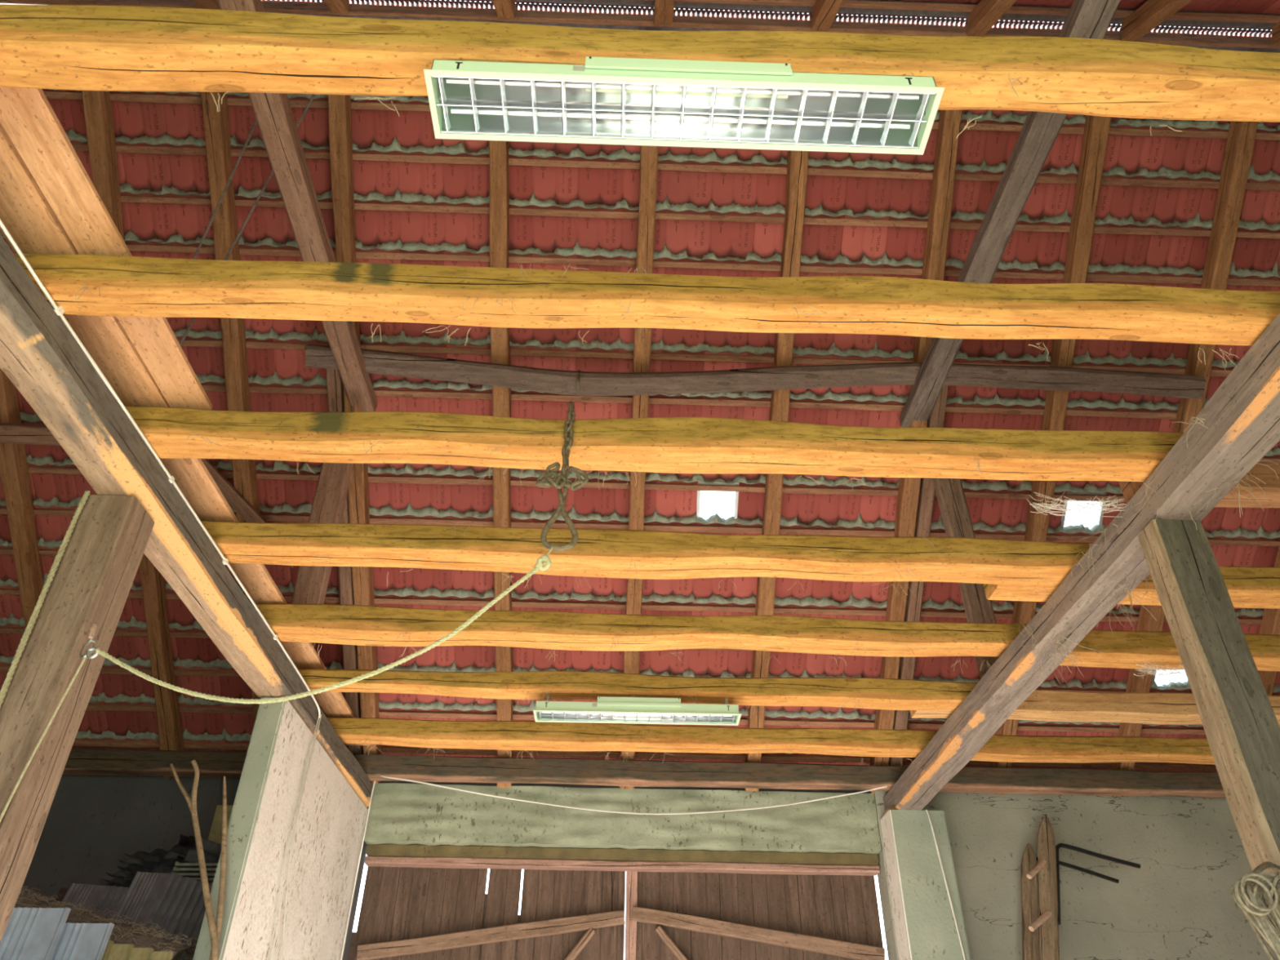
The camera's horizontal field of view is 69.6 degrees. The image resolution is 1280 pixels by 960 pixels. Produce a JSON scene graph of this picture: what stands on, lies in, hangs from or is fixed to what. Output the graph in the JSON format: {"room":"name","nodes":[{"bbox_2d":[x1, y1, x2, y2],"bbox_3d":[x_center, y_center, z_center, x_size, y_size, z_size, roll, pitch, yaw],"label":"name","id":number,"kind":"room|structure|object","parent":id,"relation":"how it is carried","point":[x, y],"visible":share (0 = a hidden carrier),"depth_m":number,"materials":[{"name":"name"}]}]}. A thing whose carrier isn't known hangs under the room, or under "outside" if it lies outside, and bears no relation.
{"room":"farm building","nodes":[
{"label":"farm building","id":0,"kind":"room"},
{"bbox_2d":[21,774,368,959],"bbox_3d":[-4.423,4.005,6.470,4.410,4.090,0.250,2,-35,-1],"label":"wall","id":1,"kind":"structure","parent":0,"point":[92,820],"depth_m":7.25,"materials":[{"name":"paint"}]},
{"bbox_2d":[347,866,625,959],"bbox_3d":[-1.194,4.462,6.421,2.127,3.360,0.139,2,-35,-1],"label":"door","id":2,"kind":"structure","parent":1,"relation":"in","point":[406,913],"depth_m":7.18,"materials":[{"name":"brown wood"}]},
{"bbox_2d":[192,697,368,959],"bbox_3d":[-2.237,3.475,5.349,0.150,3.700,2.325,2,-35,-1],"label":"pillar","id":3,"kind":"structure","parent":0,"point":[329,832],"depth_m":5.54,"materials":[{"name":"paint"}]},
{"bbox_2d":[268,717,319,959],"bbox_3d":[-2.110,2.209,5.569,0.014,1.621,0.172,2,-35,-1],"label":"cable","id":4,"kind":"object","parent":3,"relation":"attached to","point":[318,717],"visible":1,"depth_m":5.50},
{"bbox_2d":[279,714,321,959],"bbox_3d":[-2.109,2.278,5.674,0.014,1.631,0.300,2,-35,-1],"label":"cable","id":5,"kind":"object","parent":3,"relation":"attached to","point":[321,714],"visible":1,"depth_m":5.58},
{"bbox_2d":[364,782,881,854],"bbox_3d":[-0.127,2.779,7.505,4.100,0.458,0.248,2,-35,-1],"label":"lintel","id":6,"kind":"object","parent":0,"point":[400,813],"visible":0.94,"depth_m":7.41,"materials":[{"name":"paint"}]},
{"bbox_2d":[0,0,1279,771],"bbox_3d":[0.210,-1.637,5.104,13.301,3.804,9.281,2,-35,-1],"label":"ceiling","id":7,"kind":"structure","parent":0,"point":[420,198],"depth_m":6.75,"materials":[{"name":"tile"}]},
{"bbox_2d":[0,122,168,407],"bbox_3d":[-2.052,-1.317,2.495,0.214,0.031,3.460,2,-35,-1],"label":"plank","id":8,"kind":"object","parent":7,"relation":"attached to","point":[25,211],"visible":0.54,"depth_m":3.20,"materials":[{"name":"brown wood"}]},
{"bbox_2d":[165,119,257,319],"bbox_3d":[-2.869,-1.694,6.127,0.016,1.167,1.736,24,-42,-29],"label":"bar","id":9,"kind":"object","parent":7,"relation":"attached to","point":[255,121],"visible":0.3,"depth_m":6.06,"materials":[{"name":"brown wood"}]},
{"bbox_2d":[179,93,315,346],"bbox_3d":[-2.692,-1.617,6.148,0.016,1.285,1.987,27,-43,-32],"label":"bar","id":10,"kind":"object","parent":7,"relation":"attached to","point":[303,114],"visible":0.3,"depth_m":6.10,"materials":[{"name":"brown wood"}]},
{"bbox_2d":[324,0,348,13],"bbox_3d":[-1.904,-2.913,3.245,0.126,3.569,4.314,2,-35,-1],"label":"rafter","id":11,"kind":"object","parent":7,"relation":"attached to","point":[341,6],"visible":1,"depth_m":5.89,"materials":[{"name":"brown wood"}]},
{"bbox_2d":[492,0,515,18],"bbox_3d":[-0.824,-2.886,3.265,0.124,3.576,4.308,2,-35,-1],"label":"rafter","id":12,"kind":"object","parent":7,"relation":"attached to","point":[504,8],"visible":1,"depth_m":5.87,"materials":[{"name":"brown wood"}]},
{"bbox_2d":[0,0,1279,48],"bbox_3d":[0.218,-3.047,6.108,13.200,0.123,0.033,2,-35,-1],"label":"board","id":13,"kind":"object","parent":7,"relation":"attached to","point":[277,6],"visible":0.79,"depth_m":6.08,"materials":[{"name":"brown wood"}]},
{"bbox_2d":[653,0,675,26],"bbox_3d":[0.196,-2.858,3.286,0.124,3.571,4.314,2,-35,-1],"label":"rafter","id":14,"kind":"object","parent":7,"relation":"attached to","point":[663,9],"visible":1,"depth_m":5.83,"materials":[{"name":"brown wood"}]},
{"bbox_2d":[696,481,739,520],"bbox_3d":[0.598,0.173,7.110,0.316,0.235,0.277,2,-35,-1],"label":"window","id":15,"kind":"structure","parent":7,"relation":"attached to","point":[736,496],"depth_m":7.08,"materials":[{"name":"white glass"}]},
{"bbox_2d":[810,0,843,31],"bbox_3d":[1.227,-2.830,3.305,0.120,3.575,4.312,2,-35,-1],"label":"rafter","id":16,"kind":"object","parent":7,"relation":"attached to","point":[824,12],"visible":1,"depth_m":5.83,"materials":[{"name":"brown wood"}]},
{"bbox_2d":[933,478,999,679],"bbox_3d":[2.233,0.520,6.314,0.186,1.645,0.772,-14,-38,20],"label":"strut","id":17,"kind":"object","parent":7,"relation":"hanging from","point":[952,501],"visible":0.47,"depth_m":6.31,"materials":[{"name":"brown wood"}]},
{"bbox_2d":[966,0,1017,36],"bbox_3d":[2.256,-2.802,3.324,0.121,3.572,4.316,2,-35,-1],"label":"rafter","id":18,"kind":"object","parent":7,"relation":"attached to","point":[986,14],"visible":0.99,"depth_m":5.81,"materials":[{"name":"brown wood"}]},
{"bbox_2d":[1120,0,1191,41],"bbox_3d":[3.275,-2.777,3.342,0.125,3.565,4.313,1,-35,-1],"label":"rafter","id":19,"kind":"object","parent":7,"relation":"attached to","point":[1152,13],"visible":0.98,"depth_m":5.79,"materials":[{"name":"brown wood"}]},
{"bbox_2d":[62,748,1226,798],"bbox_3d":[0.050,2.370,7.433,13.200,0.176,0.157,1,-35,-1],"label":"beam","id":20,"kind":"structure","parent":0,"point":[217,764],"depth_m":7.38,"materials":[{"name":"brown wood"}]},
{"bbox_2d":[0,368,44,626],"bbox_3d":[-4.660,-0.290,6.803,0.128,3.773,4.565,2,-35,-1],"label":"rafter","id":21,"kind":"object","parent":20,"relation":"on","point":[14,470],"visible":0.41,"depth_m":6.90,"materials":[{"name":"brown wood"}]},
{"bbox_2d":[0,422,60,445],"bbox_3d":[-5.100,-0.357,6.626,2.731,0.185,0.166,2,-35,-1],"label":"purlin","id":22,"kind":"object","parent":21,"relation":"attached to","point":[10,433],"visible":0.41,"depth_m":6.59,"materials":[{"name":"brown wood"}]},
{"bbox_2d":[80,90,184,777],"bbox_3d":[-3.731,-0.261,6.819,0.129,3.774,4.565,1,-35,-1],"label":"rafter","id":23,"kind":"object","parent":20,"relation":"on","point":[98,117],"visible":0.44,"depth_m":7.04,"materials":[{"name":"brown wood"}]},
{"bbox_2d":[200,91,259,724],"bbox_3d":[-2.951,-0.244,6.837,0.129,3.765,4.561,2,-35,-1],"label":"rafter","id":24,"kind":"object","parent":20,"relation":"on","point":[216,124],"visible":0.41,"depth_m":6.42,"materials":[{"name":"brown wood"}]},
{"bbox_2d":[200,458,295,568],"bbox_3d":[-3.078,0.050,6.802,1.400,0.830,0.110,30,-45,-35],"label":"brace","id":25,"kind":"object","parent":24,"relation":"attached to","point":[249,513],"visible":0.29,"depth_m":6.81,"materials":[{"name":"brown wood"}]},
{"bbox_2d":[328,94,381,785],"bbox_3d":[-2.110,-0.221,6.850,0.129,3.779,4.562,2,-35,-1],"label":"rafter","id":26,"kind":"object","parent":20,"relation":"on","point":[339,105],"visible":0.43,"depth_m":6.43,"materials":[{"name":"brown wood"}]},
{"bbox_2d":[217,0,377,412],"bbox_3d":[-1.946,-1.744,5.112,0.172,0.141,4.180,2,-35,-2],"label":"beam","id":27,"kind":"structure","parent":26,"relation":"attached to","point":[273,112],"depth_m":5.26,"materials":[{"name":"brown wood"}]},
{"bbox_2d":[304,343,1205,399],"bbox_3d":[0.846,-0.727,6.600,6.409,0.263,0.280,2,-35,-1],"label":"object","id":28,"kind":"structure","parent":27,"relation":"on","point":[376,362],"depth_m":6.55,"materials":[{"name":"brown wood"}]},
{"bbox_2d":[325,368,363,754],"bbox_3d":[-2.272,0.718,7.110,0.102,2.186,2.626,2,-35,-1],"label":"board","id":29,"kind":"object","parent":26,"relation":"attached to","point":[335,386],"visible":0.29,"depth_m":7.08,"materials":[{"name":"brown wood"}]},
{"bbox_2d":[488,140,513,787],"bbox_3d":[-1.031,-0.194,6.870,0.130,3.781,4.563,1,-35,-1],"label":"rafter","id":30,"kind":"object","parent":20,"relation":"on","point":[499,223],"visible":0.41,"depth_m":6.68,"materials":[{"name":"brown wood"}]},
{"bbox_2d":[619,145,658,789],"bbox_3d":[-0.010,-0.163,6.886,0.129,3.778,4.565,2,-35,-1],"label":"rafter","id":31,"kind":"object","parent":20,"relation":"on","point":[649,154],"visible":0.39,"depth_m":6.62,"materials":[{"name":"brown wood"}]},
{"bbox_2d":[744,150,808,791],"bbox_3d":[1.016,-0.139,6.911,0.129,3.776,4.562,2,-35,-1],"label":"rafter","id":32,"kind":"object","parent":20,"relation":"on","point":[797,161],"visible":0.45,"depth_m":6.72,"materials":[{"name":"brown wood"}]},
{"bbox_2d":[869,109,962,795],"bbox_3d":[2.047,-0.113,6.928,0.126,3.775,4.566,1,-35,-1],"label":"rafter","id":33,"kind":"object","parent":20,"relation":"on","point":[949,122],"visible":0.47,"depth_m":6.51,"materials":[{"name":"brown wood"}]},
{"bbox_2d":[888,385,948,765],"bbox_3d":[2.156,0.837,7.192,0.104,2.184,2.626,2,-35,-1],"label":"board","id":34,"kind":"object","parent":33,"relation":"attached to","point":[936,419],"visible":0.38,"depth_m":7.12,"materials":[{"name":"brown wood"}]},
{"bbox_2d":[899,0,1120,427],"bbox_3d":[2.110,-1.636,5.187,0.179,0.141,4.180,2,-35,-1],"label":"beam","id":35,"kind":"structure","parent":33,"relation":"attached to","point":[1086,19],"depth_m":5.22,"materials":[{"name":"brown wood"}]},
{"bbox_2d":[991,115,1111,794],"bbox_3d":[3.064,-0.083,6.943,0.124,3.778,4.564,2,-35,-1],"label":"rafter","id":36,"kind":"object","parent":20,"relation":"on","point":[1096,130],"visible":0.44,"depth_m":6.54,"materials":[{"name":"brown wood"}]},
{"bbox_2d":[1110,120,1257,796],"bbox_3d":[4.074,-0.055,6.964,0.128,3.782,4.568,1,-35,-1],"label":"rafter","id":37,"kind":"object","parent":20,"relation":"on","point":[1241,138],"visible":0.38,"depth_m":6.52,"materials":[{"name":"brown wood"}]},
{"bbox_2d":[1257,545,1279,695],"bbox_3d":[5.074,-0.028,6.984,0.126,3.782,4.556,1,-35,-1],"label":"rafter","id":38,"kind":"object","parent":20,"relation":"on","point":[1270,624],"visible":0.12,"depth_m":7.32,"materials":[{"name":"brown wood"}]},
{"bbox_2d":[880,809,970,959],"bbox_3d":[2.145,4.179,6.254,0.440,3.700,0.300,2,-35,-1],"label":"wall pier","id":39,"kind":"object","parent":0,"point":[925,926],"visible":1,"depth_m":6.90,"materials":[{"name":"paint"}]},
{"bbox_2d":[925,809,965,959],"bbox_3d":[2.297,3.190,6.759,0.142,1.502,0.018,2,-35,-1],"label":"cable","id":40,"kind":"object","parent":39,"relation":"attached to","point":[926,811],"visible":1,"depth_m":6.87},
{"bbox_2d":[874,791,1279,959],"bbox_3d":[4.287,4.237,6.631,4.760,4.090,0.250,2,-35,-1],"label":"wall","id":41,"kind":"structure","parent":0,"point":[1189,851],"depth_m":7.26,"materials":[{"name":"paint"}]},
{"bbox_2d":[364,856,879,875],"bbox_3d":[-0.133,3.090,7.363,4.090,0.058,0.134,2,-35,-1],"label":"trim","id":42,"kind":"structure","parent":41,"relation":"attached to","point":[375,861],"depth_m":7.32,"materials":[{"name":"brown wood"}]},
{"bbox_2d":[365,843,879,865],"bbox_3d":[-0.132,3.020,7.394,4.090,0.090,0.150,2,-35,-1],"label":"trim","id":43,"kind":"structure","parent":41,"relation":"attached to","point":[384,849],"depth_m":7.33,"materials":[{"name":"wood"}]},
{"bbox_2d":[379,781,870,793],"bbox_3d":[-0.133,2.525,7.655,4.130,0.170,0.080,2,-35,-1],"label":"trim","id":44,"kind":"structure","parent":41,"relation":"attached to","point":[404,782],"depth_m":7.60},
{"bbox_2d":[624,871,884,959],"bbox_3d":[0.875,4.492,6.467,2.006,3.310,0.123,2,-35,-1],"label":"door","id":45,"kind":"structure","parent":41,"relation":"in","point":[669,916],"depth_m":7.23,"materials":[{"name":"brown wood"}]},
{"bbox_3d":[0.131,3.304,1.705,13.300,0.200,9.600,2,-35,-1],"label":"floor","id":46,"kind":"structure","parent":0,"visible":0},
{"bbox_2d":[0,494,155,942],"bbox_3d":[-2.179,1.630,2.756,0.222,3.697,0.233,2,-35,-1],"label":"diagonal brace","id":47,"kind":"object","parent":46,"relation":"on","point":[94,577],"visible":0.91,"depth_m":3.34,"materials":[{"name":"brown wood"}]},
{"bbox_2d":[0,656,86,822],"bbox_3d":[-2.032,0.949,3.072,0.111,0.776,0.015,-5,-36,8],"label":"cord","id":48,"kind":"object","parent":47,"relation":"attached to","point":[14,790],"visible":1,"depth_m":3.12,"materials":[{"name":"fabric"}]},
{"bbox_2d":[0,490,90,708],"bbox_3d":[-2.228,0.738,3.232,0.057,1.706,0.028,2,-35,-1],"label":"rope","id":49,"kind":"object","parent":47,"relation":"hanging from","point":[29,627],"visible":1,"depth_m":3.43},
{"bbox_2d":[0,234,373,807],"bbox_3d":[-2.136,0.016,3.851,0.213,0.208,8.780,1,-35,-1],"label":"girder","id":50,"kind":"object","parent":47,"relation":"on","point":[39,354],"visible":0.78,"depth_m":3.72,"materials":[{"name":"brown wood"}]},
{"bbox_2d":[0,218,320,718],"bbox_3d":[-2.038,0.281,4.308,0.031,0.105,4.266,2,-35,-1],"label":"cable","id":51,"kind":"object","parent":50,"relation":"attached to","point":[60,311],"visible":0.99,"depth_m":3.67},
{"bbox_2d":[340,775,887,959],"bbox_3d":[-0.108,2.963,6.882,4.124,1.560,0.213,0,-35,1],"label":"cable","id":52,"kind":"object","parent":50,"relation":"hanging from","point":[380,775],"visible":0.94,"depth_m":7.18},
{"bbox_2d":[250,603,1027,657],"bbox_3d":[0.008,0.881,5.347,4.580,0.180,0.198,1,-35,-1],"label":"joist","id":53,"kind":"object","parent":50,"relation":"on","point":[364,625],"visible":0.93,"depth_m":5.28,"materials":[{"name":"brown wood"}]},
{"bbox_2d":[155,407,369,746],"bbox_3d":[-2.163,0.891,5.597,0.193,0.031,4.120,2,-35,-1],"label":"plank","id":54,"kind":"object","parent":53,"relation":"on","point":[192,477],"visible":0.36,"depth_m":5.02,"materials":[{"name":"brown wood"}]},
{"bbox_2d":[290,462,353,647],"bbox_3d":[-2.145,0.355,6.221,0.207,1.570,0.646,11,-37,-14],"label":"strut","id":55,"kind":"object","parent":54,"relation":"on","point":[311,584],"visible":0.46,"depth_m":6.21,"materials":[{"name":"brown wood"}]},
{"bbox_2d":[1020,814,1059,959],"bbox_3d":[2.692,4.096,6.115,1.050,3.718,0.207,10,-37,-13],"label":"ladder","id":56,"kind":"object","parent":46,"relation":"on","point":[1039,899],"visible":1,"depth_m":6.89,"materials":[{"name":"brown wood"}]},
{"bbox_2d":[1055,843,1140,924],"bbox_3d":[3.493,3.090,7.043,0.762,0.584,0.030,2,-35,-1],"label":"hook","id":57,"kind":"object","parent":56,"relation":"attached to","point":[1060,845],"visible":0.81,"depth_m":7.14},
{"bbox_2d":[1137,519,1279,917],"bbox_3d":[2.182,1.714,2.792,0.213,3.697,0.160,2,-35,-1],"label":"diagonal brace","id":58,"kind":"object","parent":46,"relation":"on","point":[1242,728],"visible":0.94,"depth_m":3.42,"materials":[{"name":"brown wood"}]},
{"bbox_2d":[883,313,1279,813],"bbox_3d":[2.229,0.133,3.931,0.220,0.214,8.780,2,-35,-1],"label":"girder","id":59,"kind":"object","parent":58,"relation":"on","point":[1242,419],"visible":0.95,"depth_m":4.15,"materials":[{"name":"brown wood"}]},
{"bbox_2d":[327,717,937,757],"bbox_3d":[-0.045,1.895,6.757,4.580,0.169,0.193,1,-35,-1],"label":"joist","id":60,"kind":"object","parent":59,"relation":"on","point":[437,734],"visible":0.96,"depth_m":6.69,"materials":[{"name":"brown wood"}]},
{"bbox_2d":[297,669,977,710],"bbox_3d":[-0.017,1.360,5.996,4.580,0.170,0.157,1,-35,-1],"label":"joist","id":61,"kind":"object","parent":59,"relation":"on","point":[886,694],"visible":0.9,"depth_m":5.94,"materials":[{"name":"brown wood"}]},
{"bbox_2d":[533,694,741,725],"bbox_3d":[-0.018,1.460,5.899,1.312,0.140,0.208,2,-35,-1],"label":"lamp","id":62,"kind":"object","parent":61,"relation":"attached to","point":[639,710],"visible":1,"depth_m":5.83,"materials":[{"name":"green metal"}]},
{"bbox_2d":[0,4,1279,122],"bbox_3d":[-0.016,-1.140,2.532,8.400,0.215,0.147,1,-35,-1],"label":"joist","id":63,"kind":"object","parent":59,"relation":"on","point":[108,48],"visible":0.77,"depth_m":2.47,"materials":[{"name":"brown wood"}]},
{"bbox_2d":[423,56,944,155],"bbox_3d":[0.112,-1.008,2.430,1.310,0.145,0.195,2,-35,-1],"label":"lamp","id":64,"kind":"object","parent":63,"relation":"attached to","point":[602,100],"visible":1,"depth_m":2.40,"materials":[{"name":"green metal"}]},
{"bbox_2d":[197,520,1093,586],"bbox_3d":[0.035,0.370,4.627,4.580,0.187,0.210,1,-35,-1],"label":"joist","id":65,"kind":"object","parent":59,"relation":"on","point":[597,553],"visible":0.9,"depth_m":4.56,"materials":[{"name":"brown wood"}]},
{"bbox_2d":[75,72,1238,764],"bbox_3d":[0.132,0.424,4.646,4.233,0.278,5.454,2,-35,-1],"label":"hay wisps","id":66,"kind":"object","parent":65,"relation":"on","point":[965,127],"visible":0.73,"depth_m":3.74,"materials":[{"name":"plant"}]},
{"bbox_2d":[13,253,1279,346],"bbox_3d":[0.087,-0.628,3.224,4.580,0.175,0.158,1,-35,-1],"label":"joist","id":67,"kind":"object","parent":59,"relation":"on","point":[138,286],"visible":0.94,"depth_m":3.17,"materials":[{"name":"brown wood"}]},
{"bbox_2d":[0,86,213,409],"bbox_3d":[-1.850,-1.313,2.499,0.173,0.031,3.460,2,-35,-1],"label":"plank","id":68,"kind":"object","parent":67,"relation":"on","point":[27,116],"visible":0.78,"depth_m":3.06,"materials":[{"name":"brown wood"}]},
{"bbox_2d":[120,406,1183,481],"bbox_3d":[0.062,-0.149,3.902,4.580,0.190,0.184,1,-35,-1],"label":"joist","id":69,"kind":"object","parent":59,"relation":"on","point":[672,445],"visible":0.95,"depth_m":3.84,"materials":[{"name":"brown wood"}]},
{"bbox_2d":[535,400,588,506],"bbox_3d":[-0.306,-0.123,3.710,0.206,0.546,0.086,7,-36,-8],"label":"chain","id":70,"kind":"object","parent":69,"relation":"hanging from","point":[544,480],"visible":1,"depth_m":3.62,"materials":[{"name":"metal"}]},
{"bbox_2d":[540,504,577,551],"bbox_3d":[-0.304,0.177,3.506,0.143,0.218,0.026,2,-35,-1],"label":"ring","id":71,"kind":"object","parent":70,"relation":"hanging from","point":[561,509],"visible":1,"depth_m":3.48,"materials":[{"name":"fabric"}]},
{"bbox_2d":[95,546,553,703],"bbox_3d":[-1.133,0.513,3.310,1.618,0.599,0.039,-2,-36,3],"label":"rope","id":72,"kind":"object","parent":71,"relation":"hanging from","point":[544,558],"visible":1,"depth_m":3.21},
{"bbox_2d":[1027,491,1127,517],"bbox_3d":[1.924,0.110,4.047,0.439,0.109,0.060,2,-35,-1],"label":"hay","id":73,"kind":"object","parent":59,"relation":"attached to","point":[1093,506],"visible":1,"depth_m":4.04,"materials":[{"name":"plant"}]},
{"bbox_2d":[969,734,1215,764],"bbox_3d":[4.441,2.038,6.884,4.360,0.180,0.162,2,-35,-1],"label":"joist","id":74,"kind":"object","parent":59,"relation":"on","point":[999,748],"visible":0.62,"depth_m":6.80,"materials":[{"name":"brown wood"}]},
{"bbox_2d":[910,689,1279,725],"bbox_3d":[4.236,1.557,6.217,4.820,0.173,0.176,2,-35,-1],"label":"joist","id":75,"kind":"object","parent":59,"relation":"on","point":[1051,705],"visible":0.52,"depth_m":6.13,"materials":[{"name":"brown wood"}]},
{"bbox_2d":[982,565,1279,608],"bbox_3d":[4.262,0.592,4.862,4.870,0.182,0.186,2,-35,-1],"label":"joist","id":76,"kind":"object","parent":59,"relation":"on","point":[1247,587],"visible":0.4,"depth_m":4.77,"materials":[{"name":"brown wood"}]},
{"bbox_2d":[1018,413,1278,684],"bbox_3d":[2.267,0.408,4.144,0.667,0.407,1.896,2,-35,-1],"label":"hay wisps","id":77,"kind":"object","parent":59,"relation":"hanging from","point":[1238,494],"visible":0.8,"depth_m":4.20,"materials":[{"name":"plant"}]},
{"bbox_2d":[1059,630,1279,671],"bbox_3d":[4.493,1.054,5.504,4.360,0.175,0.181,2,-35,-1],"label":"joist","id":78,"kind":"object","parent":59,"relation":"on","point":[1122,649],"visible":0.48,"depth_m":5.41,"materials":[{"name":"brown wood"}]},
{"bbox_2d":[1133,661,1186,679],"bbox_3d":[3.089,1.119,5.398,0.392,0.100,0.061,2,-35,-1],"label":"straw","id":79,"kind":"object","parent":78,"relation":"attached to","point":[1178,673],"visible":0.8,"depth_m":5.39,"materials":[{"name":"plant"}]},
{"bbox_2d":[1118,462,1279,507],"bbox_3d":[4.449,0.072,4.125,4.550,0.175,0.168,2,-35,-1],"label":"joist","id":80,"kind":"object","parent":59,"relation":"on","point":[1264,473],"visible":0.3,"depth_m":4.04,"materials":[{"name":"brown wood"}]},
{"bbox_2d":[1230,871,1279,959],"bbox_3d":[2.033,1.498,2.718,0.446,0.638,0.171,2,-35,-1],"label":"coiled rope","id":81,"kind":"object","parent":58,"relation":"hanging from","point":[1260,908],"visible":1,"depth_m":2.82,"materials":[{"name":"fabric"}]},
{"bbox_3d":[-4.344,3.861,4.552,4.450,2.100,2.855,2,-35,-1],"label":"deck","id":82,"kind":"object","parent":46,"relation":"on","visible":0},
{"bbox_2d":[0,907,71,959],"bbox_3d":[-2.942,2.234,4.346,0.330,0.401,0.074,-1,-36,2],"label":"sheet","id":83,"kind":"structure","parent":82,"relation":"on","point":[30,933],"depth_m":4.40,"materials":[{"name":"metal"}]},
{"bbox_2d":[53,887,69,906],"bbox_3d":[-3.228,3.086,5.911,1.030,0.756,0.500,2,-35,-1],"label":"block","id":84,"kind":"object","parent":82,"relation":"on","point":[63,891],"visible":0.04,"depth_m":5.90,"materials":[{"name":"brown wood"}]},
{"bbox_3d":[-2.791,2.683,6.030,0.440,0.024,0.340,-1,-36,2],"label":"tile","id":85,"kind":"structure","parent":84,"relation":"on","visible":0},
{"bbox_2d":[102,857,217,885],"bbox_3d":[-3.028,2.654,6.155,1.031,0.151,0.477,-12,-37,17],"label":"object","id":86,"kind":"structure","parent":85,"relation":"on","point":[161,868],"depth_m":6.04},
{"bbox_2d":[118,851,186,866],"bbox_3d":[-3.223,2.618,6.269,0.500,0.046,0.420,-14,-38,19],"label":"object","id":87,"kind":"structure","parent":86,"relation":"on","point":[154,858],"depth_m":6.13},
{"bbox_2d":[124,844,190,859],"bbox_3d":[-3.196,2.585,6.293,0.500,0.046,0.420,-14,-38,20],"label":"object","id":88,"kind":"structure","parent":87,"relation":"on","point":[176,848],"depth_m":6.15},
{"bbox_2d":[182,837,221,862],"bbox_3d":[-2.956,2.551,6.259,0.131,0.158,0.302,-12,-38,18],"label":"tile","id":89,"kind":"structure","parent":88,"relation":"on","point":[211,850],"depth_m":6.24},
{"bbox_2d":[50,922,114,959],"bbox_3d":[-2.739,2.316,4.362,0.330,0.401,0.074,-1,-36,2],"label":"tile","id":90,"kind":"structure","parent":82,"relation":"on","point":[77,941],"depth_m":4.43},
{"bbox_2d":[13,886,196,959],"bbox_3d":[-3.332,2.388,4.795,2.043,0.594,0.840,2,-35,-1],"label":"heap","id":91,"kind":"object","parent":82,"relation":"on","point":[124,933],"visible":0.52,"depth_m":4.75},
{"bbox_2d":[107,943,133,959],"bbox_3d":[-2.574,2.388,4.404,0.186,0.301,0.050,-1,-36,2],"label":"tile","id":92,"kind":"structure","parent":82,"relation":"on","point":[118,951],"depth_m":4.47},
{"bbox_2d":[128,947,153,959],"bbox_3d":[-2.483,2.411,4.415,0.186,0.301,0.050,-1,-36,2],"label":"tile","id":93,"kind":"structure","parent":82,"relation":"on","point":[137,953],"depth_m":4.48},
{"bbox_2d":[169,760,218,959],"bbox_3d":[-2.327,2.031,4.760,0.545,1.168,0.046,2,-35,-1],"label":"stick","id":94,"kind":"object","parent":82,"relation":"on","point":[192,803],"visible":1,"depth_m":4.80,"materials":[{"name":"brown wood"}]},
{"bbox_2d":[208,776,226,959],"bbox_3d":[-2.206,2.098,4.794,0.227,1.103,0.037,-3,-36,6],"label":"pole","id":95,"kind":"object","parent":82,"relation":"on","point":[224,837],"visible":0.88,"depth_m":4.82,"materials":[{"name":"brown wood"}]},
{"bbox_2d":[208,804,232,844],"bbox_3d":[-3.289,3.243,6.853,0.150,1.600,0.040,2,-35,-1],"label":"board","id":96,"kind":"object","parent":82,"relation":"on","point":[215,833],"visible":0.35,"depth_m":7.21,"materials":[{"name":"wood"}]},
{"bbox_3d":[-3.027,2.907,5.309,1.100,0.360,0.400,2,-35,-1],"label":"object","id":97,"kind":"object","parent":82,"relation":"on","visible":0},
{"bbox_2d":[59,883,111,915],"bbox_3d":[-3.374,2.607,5.481,0.338,0.409,0.097,-12,-37,17],"label":"tile","id":98,"kind":"structure","parent":97,"relation":"on","point":[94,895],"depth_m":5.55,"materials":[{"name":"ceramic"}]},
{"bbox_2d":[112,871,174,932],"bbox_3d":[-2.972,2.534,5.474,0.339,0.410,0.084,-14,-38,20],"label":"tile","id":99,"kind":"structure","parent":97,"relation":"on","point":[143,900],"depth_m":5.49,"materials":[{"name":"stone"}]},
{"bbox_2d":[147,875,182,935],"bbox_3d":[-2.927,2.550,5.482,0.338,0.410,0.084,-15,-38,21],"label":"tile","id":100,"kind":"structure","parent":97,"relation":"on","point":[176,880],"depth_m":5.44,"materials":[{"name":"stone"}]},
{"bbox_2d":[155,876,190,937],"bbox_3d":[-2.883,2.567,5.491,0.339,0.410,0.084,-16,-39,22],"label":"tile","id":101,"kind":"structure","parent":97,"relation":"on","point":[184,882],"depth_m":5.45,"materials":[{"name":"ceramic"}]},
{"bbox_2d":[162,879,197,940],"bbox_3d":[-2.839,2.583,5.499,0.338,0.410,0.084,-17,-39,23],"label":"tile","id":102,"kind":"structure","parent":97,"relation":"on","point":[191,885],"depth_m":5.45,"materials":[{"name":"ceramic"}]},
{"bbox_2d":[170,881,202,942],"bbox_3d":[-2.794,2.599,5.508,0.339,0.410,0.084,-18,-40,24],"label":"tile","id":103,"kind":"structure","parent":97,"relation":"on","point":[197,889],"depth_m":5.45,"materials":[{"name":"ceramic"}]},
{"bbox_2d":[180,882,212,945],"bbox_3d":[-2.750,2.616,5.516,0.338,0.410,0.084,-19,-40,25],"label":"tile","id":104,"kind":"structure","parent":97,"relation":"on","point":[198,906],"depth_m":5.44,"materials":[{"name":"ceramic"}]},
{"bbox_2d":[186,888,211,945],"bbox_3d":[-2.706,2.632,5.525,0.338,0.410,0.084,-20,-40,27],"label":"tile","id":105,"kind":"structure","parent":97,"relation":"on","point":[195,932],"depth_m":5.42,"materials":[{"name":"ceramic"}]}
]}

